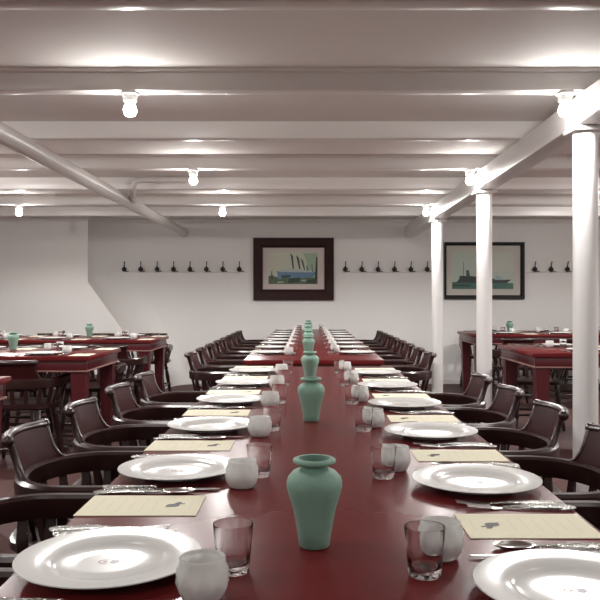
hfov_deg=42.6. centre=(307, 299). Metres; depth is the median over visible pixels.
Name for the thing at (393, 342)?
chair
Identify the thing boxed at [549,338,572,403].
chair
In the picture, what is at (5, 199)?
ceiling beam
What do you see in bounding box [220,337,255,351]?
chair
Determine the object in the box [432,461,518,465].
spoon
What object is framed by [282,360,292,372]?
water tumbler
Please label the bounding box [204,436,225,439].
bowl
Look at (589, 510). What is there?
chair
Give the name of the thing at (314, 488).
vase
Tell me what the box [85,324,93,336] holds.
vase
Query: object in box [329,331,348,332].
charger plate
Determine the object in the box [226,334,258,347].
chair
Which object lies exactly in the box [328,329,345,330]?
charger plate
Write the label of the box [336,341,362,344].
charger plate
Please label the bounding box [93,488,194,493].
spoon
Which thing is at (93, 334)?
chair
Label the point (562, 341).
water tumbler
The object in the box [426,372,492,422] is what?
chair
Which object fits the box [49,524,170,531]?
fork
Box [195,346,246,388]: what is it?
chair
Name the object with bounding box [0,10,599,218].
ceiling
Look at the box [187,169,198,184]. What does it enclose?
bulb
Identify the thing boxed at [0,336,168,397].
dining table
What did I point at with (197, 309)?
wall
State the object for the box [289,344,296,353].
water tumbler
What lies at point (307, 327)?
vase
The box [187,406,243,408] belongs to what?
spoon
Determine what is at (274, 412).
water tumbler
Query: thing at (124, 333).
water tumbler
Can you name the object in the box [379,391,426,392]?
fork
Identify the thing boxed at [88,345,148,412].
chair
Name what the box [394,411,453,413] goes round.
fork
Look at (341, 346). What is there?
charger plate
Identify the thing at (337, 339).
charger plate
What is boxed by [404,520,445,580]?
water tumbler
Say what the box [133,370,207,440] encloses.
chair
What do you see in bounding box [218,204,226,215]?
bulb
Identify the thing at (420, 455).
menu card
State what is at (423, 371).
chair
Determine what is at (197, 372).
chair
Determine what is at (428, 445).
fork
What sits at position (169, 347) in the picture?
chair
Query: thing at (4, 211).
ceiling beam
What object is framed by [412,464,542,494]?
charger plate
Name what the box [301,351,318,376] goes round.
vase
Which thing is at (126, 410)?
chair
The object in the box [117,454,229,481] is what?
charger plate
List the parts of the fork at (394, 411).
handle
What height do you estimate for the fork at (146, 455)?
0.006 m
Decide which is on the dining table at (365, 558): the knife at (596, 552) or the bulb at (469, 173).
the knife at (596, 552)
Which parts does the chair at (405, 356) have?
arm rail, panel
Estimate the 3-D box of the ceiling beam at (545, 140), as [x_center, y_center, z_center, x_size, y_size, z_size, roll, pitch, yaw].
[1.380,-0.927,3.650,0.140,0.144,13.700,0,0,0]
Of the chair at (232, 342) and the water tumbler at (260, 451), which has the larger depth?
the chair at (232, 342)
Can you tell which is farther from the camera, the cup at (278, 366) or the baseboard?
the baseboard
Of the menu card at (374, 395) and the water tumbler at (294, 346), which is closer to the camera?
the menu card at (374, 395)
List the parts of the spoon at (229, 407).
handle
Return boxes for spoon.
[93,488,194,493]
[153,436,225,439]
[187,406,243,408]
[209,387,254,389]
[224,374,263,375]
[401,421,465,423]
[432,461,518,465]
[493,540,599,549]
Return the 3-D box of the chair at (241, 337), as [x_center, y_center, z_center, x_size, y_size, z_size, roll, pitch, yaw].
[-0.698,0.774,10.050,0.501,0.747,0.562,0,0,0]
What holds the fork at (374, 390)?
on the dining table at (365, 558)
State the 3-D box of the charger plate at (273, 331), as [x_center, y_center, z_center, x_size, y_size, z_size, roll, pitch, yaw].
[-0.286,0.375,9.040,0.263,0.018,0.263,0,0,-29]
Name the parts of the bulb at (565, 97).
bulb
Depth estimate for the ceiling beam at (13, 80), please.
3.66 m
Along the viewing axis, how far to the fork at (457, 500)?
1.44 m
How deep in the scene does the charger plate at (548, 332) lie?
8.72 m
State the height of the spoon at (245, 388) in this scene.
0.008 m
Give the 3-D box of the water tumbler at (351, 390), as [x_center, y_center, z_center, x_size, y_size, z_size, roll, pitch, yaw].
[0.163,0.350,2.851,0.058,0.069,0.058,0,0,0]
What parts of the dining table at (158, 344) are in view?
leg, apron moulding, leg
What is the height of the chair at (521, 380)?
0.747 m
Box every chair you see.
[0,360,70,457]
[0,493,98,567]
[0,568,13,585]
[1,346,52,432]
[1,418,144,551]
[14,344,71,426]
[23,333,69,395]
[50,347,125,435]
[63,397,170,484]
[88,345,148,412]
[92,333,113,335]
[104,381,190,445]
[127,333,172,394]
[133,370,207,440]
[184,351,234,390]
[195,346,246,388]
[205,342,247,360]
[213,339,251,355]
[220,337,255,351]
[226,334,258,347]
[231,332,260,344]
[236,330,263,341]
[359,330,382,341]
[363,332,387,344]
[366,334,393,347]
[369,337,399,351]
[374,339,406,355]
[378,342,414,360]
[381,346,424,388]
[381,351,436,392]
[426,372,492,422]
[444,383,524,449]
[458,330,501,386]
[474,399,569,491]
[492,338,534,402]
[501,343,567,430]
[505,422,599,530]
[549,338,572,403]
[555,344,599,390]
[561,500,599,527]
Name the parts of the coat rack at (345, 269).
rail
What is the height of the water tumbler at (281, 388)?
0.069 m
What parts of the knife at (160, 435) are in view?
handle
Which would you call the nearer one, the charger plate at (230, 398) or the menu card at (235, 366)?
the charger plate at (230, 398)
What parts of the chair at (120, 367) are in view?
leg, seat, arm rail, arm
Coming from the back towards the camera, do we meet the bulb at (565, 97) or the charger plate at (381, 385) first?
the bulb at (565, 97)
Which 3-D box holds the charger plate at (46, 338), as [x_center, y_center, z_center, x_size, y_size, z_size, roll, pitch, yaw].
[-2.500,0.375,7.550,0.263,0.018,0.263,0,0,3]
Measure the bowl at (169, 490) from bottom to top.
0.008 m
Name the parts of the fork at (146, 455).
handle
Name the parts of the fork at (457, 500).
handle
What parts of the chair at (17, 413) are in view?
leg, leg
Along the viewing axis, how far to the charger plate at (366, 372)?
4.00 m
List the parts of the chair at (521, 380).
leg, seat, leg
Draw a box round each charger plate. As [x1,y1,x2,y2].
[12,527,200,589]
[24,351,62,354]
[39,337,66,339]
[72,346,86,349]
[104,337,131,339]
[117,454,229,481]
[167,416,248,432]
[196,393,260,404]
[215,378,268,386]
[229,367,274,373]
[250,350,283,354]
[255,345,285,348]
[260,341,286,344]
[265,338,289,340]
[269,335,289,337]
[270,333,290,334]
[273,331,292,332]
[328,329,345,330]
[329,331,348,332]
[330,333,351,334]
[332,335,353,337]
[334,338,356,340]
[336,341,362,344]
[338,350,374,354]
[339,345,368,348]
[351,369,400,375]
[358,381,417,389]
[368,397,440,409]
[384,422,477,439]
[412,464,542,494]
[473,549,599,599]
[494,332,516,333]
[543,343,572,346]
[548,332,571,333]
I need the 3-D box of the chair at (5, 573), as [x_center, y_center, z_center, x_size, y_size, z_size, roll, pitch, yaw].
[-0.698,0.774,1.260,0.501,0.747,0.562,0,0,0]
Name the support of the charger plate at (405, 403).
on the dining table at (365, 558)
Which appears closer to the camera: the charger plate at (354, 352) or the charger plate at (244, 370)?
the charger plate at (244, 370)
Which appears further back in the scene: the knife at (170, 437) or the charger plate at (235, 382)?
the charger plate at (235, 382)
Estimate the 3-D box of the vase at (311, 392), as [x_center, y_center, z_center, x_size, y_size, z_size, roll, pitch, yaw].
[0.010,0.316,2.450,0.087,0.138,0.087,0,0,-41]
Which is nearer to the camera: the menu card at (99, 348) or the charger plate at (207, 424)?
the charger plate at (207, 424)
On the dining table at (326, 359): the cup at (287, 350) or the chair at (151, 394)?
the cup at (287, 350)
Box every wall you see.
[0,217,191,388]
[139,223,599,378]
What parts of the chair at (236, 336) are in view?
arm rail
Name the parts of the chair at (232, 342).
arm rail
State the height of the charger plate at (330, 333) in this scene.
0.018 m
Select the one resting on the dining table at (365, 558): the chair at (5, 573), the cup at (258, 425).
the cup at (258, 425)
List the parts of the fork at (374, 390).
handle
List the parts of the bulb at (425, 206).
bulb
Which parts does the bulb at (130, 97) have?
bulb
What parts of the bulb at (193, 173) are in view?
bulb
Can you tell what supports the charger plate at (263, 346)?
on the dining table at (326, 359)
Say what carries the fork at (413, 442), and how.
on the dining table at (365, 558)
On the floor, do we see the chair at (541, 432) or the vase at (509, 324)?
the chair at (541, 432)
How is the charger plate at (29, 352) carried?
on the dining table at (79, 367)
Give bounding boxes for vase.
[7,332,18,349]
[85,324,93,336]
[287,454,341,549]
[297,377,324,421]
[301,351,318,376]
[302,336,314,350]
[303,330,313,338]
[304,326,312,332]
[506,321,513,331]
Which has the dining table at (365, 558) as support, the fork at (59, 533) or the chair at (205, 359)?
the fork at (59, 533)
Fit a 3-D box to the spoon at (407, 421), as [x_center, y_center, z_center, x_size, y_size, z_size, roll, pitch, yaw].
[0.387,0.381,2.374,0.202,0.008,0.038,0,0,0]
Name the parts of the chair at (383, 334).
arm rail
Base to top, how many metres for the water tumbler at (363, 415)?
0.069 m
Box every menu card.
[17,348,36,349]
[69,354,93,355]
[73,495,205,515]
[95,348,117,349]
[144,440,234,450]
[182,410,250,415]
[206,390,260,393]
[222,376,267,378]
[234,366,272,367]
[355,368,394,369]
[362,379,409,381]
[372,394,429,397]
[387,415,459,421]
[411,450,509,461]
[454,514,599,538]
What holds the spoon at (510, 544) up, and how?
on the dining table at (365, 558)
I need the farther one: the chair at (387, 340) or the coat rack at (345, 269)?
the coat rack at (345, 269)
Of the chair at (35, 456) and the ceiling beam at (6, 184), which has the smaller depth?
the chair at (35, 456)
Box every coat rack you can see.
[122,261,246,271]
[340,261,431,271]
[528,261,572,271]
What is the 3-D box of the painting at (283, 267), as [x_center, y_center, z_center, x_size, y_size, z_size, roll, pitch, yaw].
[-0.204,-0.436,10.487,0.668,0.436,0.007,0,0,0]
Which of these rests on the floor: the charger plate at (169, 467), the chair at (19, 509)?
the chair at (19, 509)
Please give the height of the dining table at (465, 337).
0.760 m
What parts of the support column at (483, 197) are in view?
cap plate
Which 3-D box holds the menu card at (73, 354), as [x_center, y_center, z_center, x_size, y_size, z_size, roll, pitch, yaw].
[-1.580,0.384,5.397,0.140,0.002,0.218,0,0,0]
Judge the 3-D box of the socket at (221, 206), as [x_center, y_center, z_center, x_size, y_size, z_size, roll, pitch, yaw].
[-0.895,-0.973,8.060,0.090,0.044,0.090,0,0,0]
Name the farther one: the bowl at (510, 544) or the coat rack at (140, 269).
the coat rack at (140, 269)
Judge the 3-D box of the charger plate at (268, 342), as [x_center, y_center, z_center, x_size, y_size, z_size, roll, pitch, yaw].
[-0.286,0.375,6.680,0.263,0.018,0.263,0,0,3]
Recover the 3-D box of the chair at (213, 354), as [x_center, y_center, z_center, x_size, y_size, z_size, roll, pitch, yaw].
[-0.698,0.774,7.100,0.501,0.747,0.562,0,0,0]
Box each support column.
[428,219,446,404]
[471,190,497,444]
[563,125,599,491]
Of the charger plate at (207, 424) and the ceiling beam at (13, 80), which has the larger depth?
the ceiling beam at (13, 80)
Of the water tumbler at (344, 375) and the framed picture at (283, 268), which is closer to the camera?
the water tumbler at (344, 375)
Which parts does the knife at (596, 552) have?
blade, handle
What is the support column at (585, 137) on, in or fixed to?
on the floor
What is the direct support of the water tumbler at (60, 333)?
on the dining table at (158, 344)
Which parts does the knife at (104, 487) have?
handle, blade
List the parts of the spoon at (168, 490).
handle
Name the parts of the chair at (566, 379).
leg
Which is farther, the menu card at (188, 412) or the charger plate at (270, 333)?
the charger plate at (270, 333)
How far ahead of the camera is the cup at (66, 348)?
5.54 m
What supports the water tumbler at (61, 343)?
on the dining table at (79, 367)
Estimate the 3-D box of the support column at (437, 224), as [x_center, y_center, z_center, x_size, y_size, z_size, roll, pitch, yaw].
[1.380,0.144,8.220,0.180,2.001,0.180,0,0,0]
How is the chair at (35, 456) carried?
on the floor
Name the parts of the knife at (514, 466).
handle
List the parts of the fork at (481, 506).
handle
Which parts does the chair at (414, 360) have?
arm rail, panel, post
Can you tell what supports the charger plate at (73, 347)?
on the dining table at (79, 367)
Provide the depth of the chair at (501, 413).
3.64 m
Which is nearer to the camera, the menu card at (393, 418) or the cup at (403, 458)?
the cup at (403, 458)
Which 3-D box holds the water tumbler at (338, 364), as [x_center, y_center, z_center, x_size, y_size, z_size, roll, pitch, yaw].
[0.163,0.350,4.035,0.058,0.069,0.058,0,0,0]
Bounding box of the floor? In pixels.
[0,384,599,553]
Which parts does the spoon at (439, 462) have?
handle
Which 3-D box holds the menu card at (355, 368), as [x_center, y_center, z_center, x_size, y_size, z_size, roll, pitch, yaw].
[0.371,0.384,4.270,0.218,0.002,0.140,0,0,0]
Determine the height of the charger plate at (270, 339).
0.018 m
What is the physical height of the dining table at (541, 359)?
0.760 m
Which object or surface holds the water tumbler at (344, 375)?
on the dining table at (365, 558)
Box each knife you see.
[0,597,63,599]
[102,485,219,489]
[159,434,243,436]
[191,405,221,406]
[414,465,519,468]
[469,551,599,557]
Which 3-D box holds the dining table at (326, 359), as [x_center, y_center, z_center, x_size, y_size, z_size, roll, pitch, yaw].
[0.036,0.765,7.535,0.907,0.760,5.190,0,0,0]
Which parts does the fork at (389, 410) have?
handle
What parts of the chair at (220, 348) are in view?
panel, arm rail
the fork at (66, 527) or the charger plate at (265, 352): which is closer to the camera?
the fork at (66, 527)
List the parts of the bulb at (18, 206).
bulb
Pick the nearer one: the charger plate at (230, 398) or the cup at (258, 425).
the cup at (258, 425)
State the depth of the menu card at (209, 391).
3.22 m
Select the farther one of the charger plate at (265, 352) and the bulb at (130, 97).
the charger plate at (265, 352)
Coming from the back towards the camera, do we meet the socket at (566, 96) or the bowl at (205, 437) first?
the socket at (566, 96)
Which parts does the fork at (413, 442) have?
handle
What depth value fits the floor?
6.37 m
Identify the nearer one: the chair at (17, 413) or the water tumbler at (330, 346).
the water tumbler at (330, 346)
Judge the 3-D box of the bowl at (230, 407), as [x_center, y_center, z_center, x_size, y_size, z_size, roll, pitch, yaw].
[-0.256,0.381,2.714,0.064,0.008,0.038,0,0,0]
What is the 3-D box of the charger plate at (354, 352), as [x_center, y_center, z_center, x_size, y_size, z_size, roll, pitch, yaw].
[0.348,0.375,5.500,0.263,0.018,0.263,0,0,29]
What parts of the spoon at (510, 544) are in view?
handle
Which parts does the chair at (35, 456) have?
knob, post, panel, seat, post, arm rail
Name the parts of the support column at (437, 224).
cap plate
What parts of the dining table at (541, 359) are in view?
leg, leg, apron moulding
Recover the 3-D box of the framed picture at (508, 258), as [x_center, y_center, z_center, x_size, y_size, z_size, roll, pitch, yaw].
[2.400,-0.399,10.479,1.091,0.776,0.039,0,0,0]
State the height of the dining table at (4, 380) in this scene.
0.760 m
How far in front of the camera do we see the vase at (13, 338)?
5.90 m
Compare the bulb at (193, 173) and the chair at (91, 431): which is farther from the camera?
the bulb at (193, 173)
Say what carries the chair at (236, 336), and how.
on the floor
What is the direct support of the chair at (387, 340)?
on the floor
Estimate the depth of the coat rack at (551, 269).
10.44 m
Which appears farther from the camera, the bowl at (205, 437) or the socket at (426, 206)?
the socket at (426, 206)
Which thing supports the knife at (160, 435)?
on the dining table at (365, 558)
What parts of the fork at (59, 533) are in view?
handle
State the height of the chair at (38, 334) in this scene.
0.747 m
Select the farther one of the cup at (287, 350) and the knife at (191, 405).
the cup at (287, 350)
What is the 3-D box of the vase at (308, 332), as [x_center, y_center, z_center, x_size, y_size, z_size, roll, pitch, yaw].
[0.004,0.316,6.300,0.087,0.138,0.087,0,0,41]
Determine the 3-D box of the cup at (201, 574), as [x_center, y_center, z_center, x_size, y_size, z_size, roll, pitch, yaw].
[-0.136,0.357,0.992,0.069,0.054,0.069,0,0,15]
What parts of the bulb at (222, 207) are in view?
bulb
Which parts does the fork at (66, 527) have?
handle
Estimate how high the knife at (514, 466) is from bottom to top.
0.008 m
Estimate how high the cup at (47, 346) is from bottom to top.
0.054 m
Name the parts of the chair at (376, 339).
arm rail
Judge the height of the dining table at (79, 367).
0.760 m
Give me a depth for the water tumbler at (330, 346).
5.55 m
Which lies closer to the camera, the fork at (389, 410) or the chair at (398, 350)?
the fork at (389, 410)
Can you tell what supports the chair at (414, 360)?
on the floor
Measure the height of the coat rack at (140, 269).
0.149 m
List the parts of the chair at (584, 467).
arm rail, post, panel, knob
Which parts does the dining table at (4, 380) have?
leg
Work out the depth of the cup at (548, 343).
6.22 m
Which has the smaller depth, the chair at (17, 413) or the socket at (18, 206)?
the chair at (17, 413)
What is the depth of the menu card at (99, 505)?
1.44 m
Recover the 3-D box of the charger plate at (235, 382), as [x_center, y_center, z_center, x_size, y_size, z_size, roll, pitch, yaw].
[-0.286,0.375,3.478,0.263,0.018,0.263,0,0,29]
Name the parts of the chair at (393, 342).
arm rail, panel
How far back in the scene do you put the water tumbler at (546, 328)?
9.15 m
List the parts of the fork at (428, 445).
handle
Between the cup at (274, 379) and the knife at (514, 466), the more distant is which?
the cup at (274, 379)
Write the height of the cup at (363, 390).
0.054 m
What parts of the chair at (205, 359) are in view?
post, panel, arm rail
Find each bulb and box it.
[14,204,23,215]
[120,90,139,116]
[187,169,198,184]
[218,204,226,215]
[422,204,429,215]
[464,169,475,184]
[555,90,574,116]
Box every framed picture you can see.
[253,238,333,299]
[444,242,524,298]
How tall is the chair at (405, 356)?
0.747 m
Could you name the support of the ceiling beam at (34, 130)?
attached to the ceiling
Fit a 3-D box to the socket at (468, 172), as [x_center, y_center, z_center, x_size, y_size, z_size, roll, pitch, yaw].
[1.235,-0.973,5.880,0.090,0.044,0.090,0,0,0]
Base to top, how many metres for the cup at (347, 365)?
0.054 m
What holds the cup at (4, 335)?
on the dining table at (158, 344)
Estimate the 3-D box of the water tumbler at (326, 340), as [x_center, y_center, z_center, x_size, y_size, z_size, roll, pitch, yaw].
[0.163,0.350,6.165,0.058,0.069,0.058,0,0,0]
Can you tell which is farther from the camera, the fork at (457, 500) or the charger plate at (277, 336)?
the charger plate at (277, 336)
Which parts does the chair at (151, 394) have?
knob, post, panel, post, arm rail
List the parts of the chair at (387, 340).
arm rail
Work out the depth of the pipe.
5.74 m
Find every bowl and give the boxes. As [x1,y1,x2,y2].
[163,488,194,493]
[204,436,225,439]
[227,406,243,408]
[432,461,458,464]
[493,540,534,549]
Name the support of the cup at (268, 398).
on the dining table at (365, 558)
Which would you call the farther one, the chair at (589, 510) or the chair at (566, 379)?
the chair at (566, 379)
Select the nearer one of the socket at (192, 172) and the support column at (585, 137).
the support column at (585, 137)
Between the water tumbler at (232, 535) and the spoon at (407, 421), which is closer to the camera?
the water tumbler at (232, 535)
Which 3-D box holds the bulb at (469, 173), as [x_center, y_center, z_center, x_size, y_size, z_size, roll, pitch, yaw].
[1.235,-0.938,5.880,0.090,0.115,0.090,0,0,0]
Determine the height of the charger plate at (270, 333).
0.018 m
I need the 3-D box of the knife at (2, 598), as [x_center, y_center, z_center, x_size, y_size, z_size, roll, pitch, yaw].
[-0.297,0.380,0.964,0.238,0.008,0.033,0,0,0]
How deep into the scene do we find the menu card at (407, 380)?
3.67 m
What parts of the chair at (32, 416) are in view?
leg, seat, leg, leg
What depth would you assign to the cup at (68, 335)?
7.67 m
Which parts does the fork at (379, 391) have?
handle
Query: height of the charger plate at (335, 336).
0.018 m
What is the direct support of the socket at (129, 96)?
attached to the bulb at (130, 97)
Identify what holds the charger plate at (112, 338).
on the dining table at (158, 344)
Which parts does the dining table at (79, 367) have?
apron moulding, leg, leg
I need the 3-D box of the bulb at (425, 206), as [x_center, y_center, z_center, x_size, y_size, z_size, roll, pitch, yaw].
[1.235,-0.938,8.060,0.090,0.115,0.090,0,0,0]
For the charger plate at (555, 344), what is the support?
on the dining table at (541, 359)
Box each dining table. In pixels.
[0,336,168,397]
[0,348,120,445]
[0,367,599,599]
[0,376,10,443]
[243,329,383,366]
[457,331,599,392]
[498,345,599,416]
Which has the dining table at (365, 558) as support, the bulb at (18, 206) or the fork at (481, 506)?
the fork at (481, 506)
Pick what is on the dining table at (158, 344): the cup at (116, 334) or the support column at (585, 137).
the cup at (116, 334)
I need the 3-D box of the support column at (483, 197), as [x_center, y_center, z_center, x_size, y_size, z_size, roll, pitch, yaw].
[1.380,0.144,6.030,0.180,2.001,0.180,0,0,0]
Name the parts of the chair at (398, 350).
arm rail, panel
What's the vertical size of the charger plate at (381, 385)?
0.018 m
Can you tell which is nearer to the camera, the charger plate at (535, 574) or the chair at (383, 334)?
the charger plate at (535, 574)
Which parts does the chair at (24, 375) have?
leg, panel, seat, leg, post, arm rail, leg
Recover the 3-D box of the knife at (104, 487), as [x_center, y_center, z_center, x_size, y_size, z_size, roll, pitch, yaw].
[-0.297,0.380,1.556,0.238,0.008,0.033,0,0,0]
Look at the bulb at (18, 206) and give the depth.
8.04 m
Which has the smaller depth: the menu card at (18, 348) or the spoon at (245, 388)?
the spoon at (245, 388)
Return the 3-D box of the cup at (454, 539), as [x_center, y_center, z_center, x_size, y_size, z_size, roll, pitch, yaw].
[0.198,0.357,1.151,0.069,0.054,0.069,0,0,15]
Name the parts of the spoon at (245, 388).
handle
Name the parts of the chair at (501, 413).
arm rail, post, panel, post, knob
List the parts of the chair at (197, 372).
post, panel, arm rail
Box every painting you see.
[268,252,317,283]
[452,251,512,288]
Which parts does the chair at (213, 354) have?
post, panel, arm rail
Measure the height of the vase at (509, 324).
0.138 m
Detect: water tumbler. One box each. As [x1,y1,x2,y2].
[51,343,58,350]
[56,341,63,350]
[58,331,63,336]
[122,331,127,336]
[213,517,252,576]
[246,442,272,477]
[262,406,281,430]
[272,384,286,403]
[278,370,290,385]
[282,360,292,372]
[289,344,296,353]
[325,339,331,347]
[327,343,333,352]
[334,360,344,373]
[338,370,350,385]
[344,384,359,404]
[354,406,372,431]
[370,443,396,479]
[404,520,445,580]
[544,326,548,331]
[559,339,566,347]
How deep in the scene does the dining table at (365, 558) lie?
1.35 m
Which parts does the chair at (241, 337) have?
arm rail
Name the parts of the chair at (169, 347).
leg, seat, leg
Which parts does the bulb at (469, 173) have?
bulb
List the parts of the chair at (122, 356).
leg, seat, panel, arm rail, leg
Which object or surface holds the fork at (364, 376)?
on the dining table at (365, 558)
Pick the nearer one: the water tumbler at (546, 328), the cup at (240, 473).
the cup at (240, 473)
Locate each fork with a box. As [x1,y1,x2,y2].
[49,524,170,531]
[52,529,176,536]
[131,454,213,457]
[364,376,402,376]
[367,376,407,377]
[374,390,419,391]
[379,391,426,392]
[389,410,447,411]
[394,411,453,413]
[413,442,488,444]
[420,444,496,446]
[455,499,562,504]
[466,503,575,508]
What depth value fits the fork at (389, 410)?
2.63 m
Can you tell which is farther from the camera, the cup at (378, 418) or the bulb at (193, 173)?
the bulb at (193, 173)
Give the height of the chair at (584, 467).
0.747 m
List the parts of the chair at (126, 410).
knob, post, panel, post, arm rail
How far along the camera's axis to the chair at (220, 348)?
7.83 m
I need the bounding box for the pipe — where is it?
[0,121,188,237]
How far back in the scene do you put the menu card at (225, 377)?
3.81 m
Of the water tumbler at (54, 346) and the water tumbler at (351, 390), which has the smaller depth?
the water tumbler at (351, 390)
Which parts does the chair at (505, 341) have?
leg, arm rail, leg, seat, panel, leg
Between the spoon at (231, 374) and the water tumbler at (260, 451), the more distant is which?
the spoon at (231, 374)
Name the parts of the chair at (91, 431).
knob, post, panel, seat, post, arm rail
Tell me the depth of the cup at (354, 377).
3.49 m
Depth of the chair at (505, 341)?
8.17 m
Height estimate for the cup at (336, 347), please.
0.054 m
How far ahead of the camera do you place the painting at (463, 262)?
10.49 m
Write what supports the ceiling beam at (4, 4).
attached to the ceiling
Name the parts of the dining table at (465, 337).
leg, leg, apron moulding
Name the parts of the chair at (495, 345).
leg, seat, leg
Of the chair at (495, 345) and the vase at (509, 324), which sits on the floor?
the chair at (495, 345)
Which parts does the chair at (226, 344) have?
panel, arm rail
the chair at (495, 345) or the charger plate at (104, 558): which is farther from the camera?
the chair at (495, 345)
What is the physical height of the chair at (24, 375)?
0.747 m
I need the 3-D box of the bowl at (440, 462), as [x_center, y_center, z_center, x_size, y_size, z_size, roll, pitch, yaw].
[0.318,0.381,1.782,0.064,0.008,0.038,0,0,0]
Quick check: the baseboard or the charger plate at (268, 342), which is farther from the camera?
the baseboard
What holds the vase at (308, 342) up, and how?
on the dining table at (326, 359)
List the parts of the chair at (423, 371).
arm rail, panel, post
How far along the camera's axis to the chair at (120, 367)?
6.27 m
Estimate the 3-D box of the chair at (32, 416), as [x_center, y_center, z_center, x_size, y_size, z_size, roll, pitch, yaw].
[-2.420,0.774,6.443,0.562,0.747,0.501,0,0,0]
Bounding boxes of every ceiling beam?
[0,0,599,9]
[0,67,599,94]
[0,154,599,169]
[0,178,599,190]
[0,194,599,204]
[0,207,599,216]
[1,121,599,140]
[129,219,599,222]
[404,79,599,236]
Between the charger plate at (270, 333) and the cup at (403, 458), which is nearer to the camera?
the cup at (403, 458)
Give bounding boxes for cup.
[2,333,8,338]
[44,343,50,350]
[62,345,71,352]
[66,333,72,338]
[114,332,120,336]
[130,333,136,338]
[175,549,228,599]
[225,458,257,489]
[247,415,271,436]
[260,391,279,405]
[269,375,284,387]
[275,364,287,374]
[284,347,292,354]
[334,345,339,352]
[344,361,351,369]
[350,372,358,383]
[358,386,368,401]
[372,408,384,427]
[392,443,410,471]
[421,516,463,561]
[545,340,553,347]
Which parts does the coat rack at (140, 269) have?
rail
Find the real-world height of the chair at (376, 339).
0.747 m
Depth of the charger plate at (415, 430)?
2.21 m
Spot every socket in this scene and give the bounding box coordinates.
[14,204,23,208]
[120,90,139,102]
[187,169,198,175]
[218,204,226,208]
[422,204,429,208]
[464,169,475,175]
[555,90,574,102]
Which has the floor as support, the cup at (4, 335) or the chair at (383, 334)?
the chair at (383, 334)
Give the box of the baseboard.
[194,379,599,383]
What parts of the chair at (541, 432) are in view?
arm rail, post, panel, seat, post, knob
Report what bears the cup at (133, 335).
on the dining table at (158, 344)
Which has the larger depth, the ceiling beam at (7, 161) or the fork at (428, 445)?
the ceiling beam at (7, 161)
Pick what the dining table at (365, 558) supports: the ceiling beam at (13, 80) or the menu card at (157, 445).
the menu card at (157, 445)
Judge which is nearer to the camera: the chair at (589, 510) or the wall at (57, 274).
the chair at (589, 510)
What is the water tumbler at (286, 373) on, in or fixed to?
on the dining table at (365, 558)
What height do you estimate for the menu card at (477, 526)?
0.002 m
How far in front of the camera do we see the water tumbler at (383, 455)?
1.65 m
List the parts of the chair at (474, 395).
arm rail, post, panel, post, knob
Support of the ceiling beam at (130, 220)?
attached to the wall at (197, 309)
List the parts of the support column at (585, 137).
cap plate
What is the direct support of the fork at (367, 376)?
on the dining table at (365, 558)

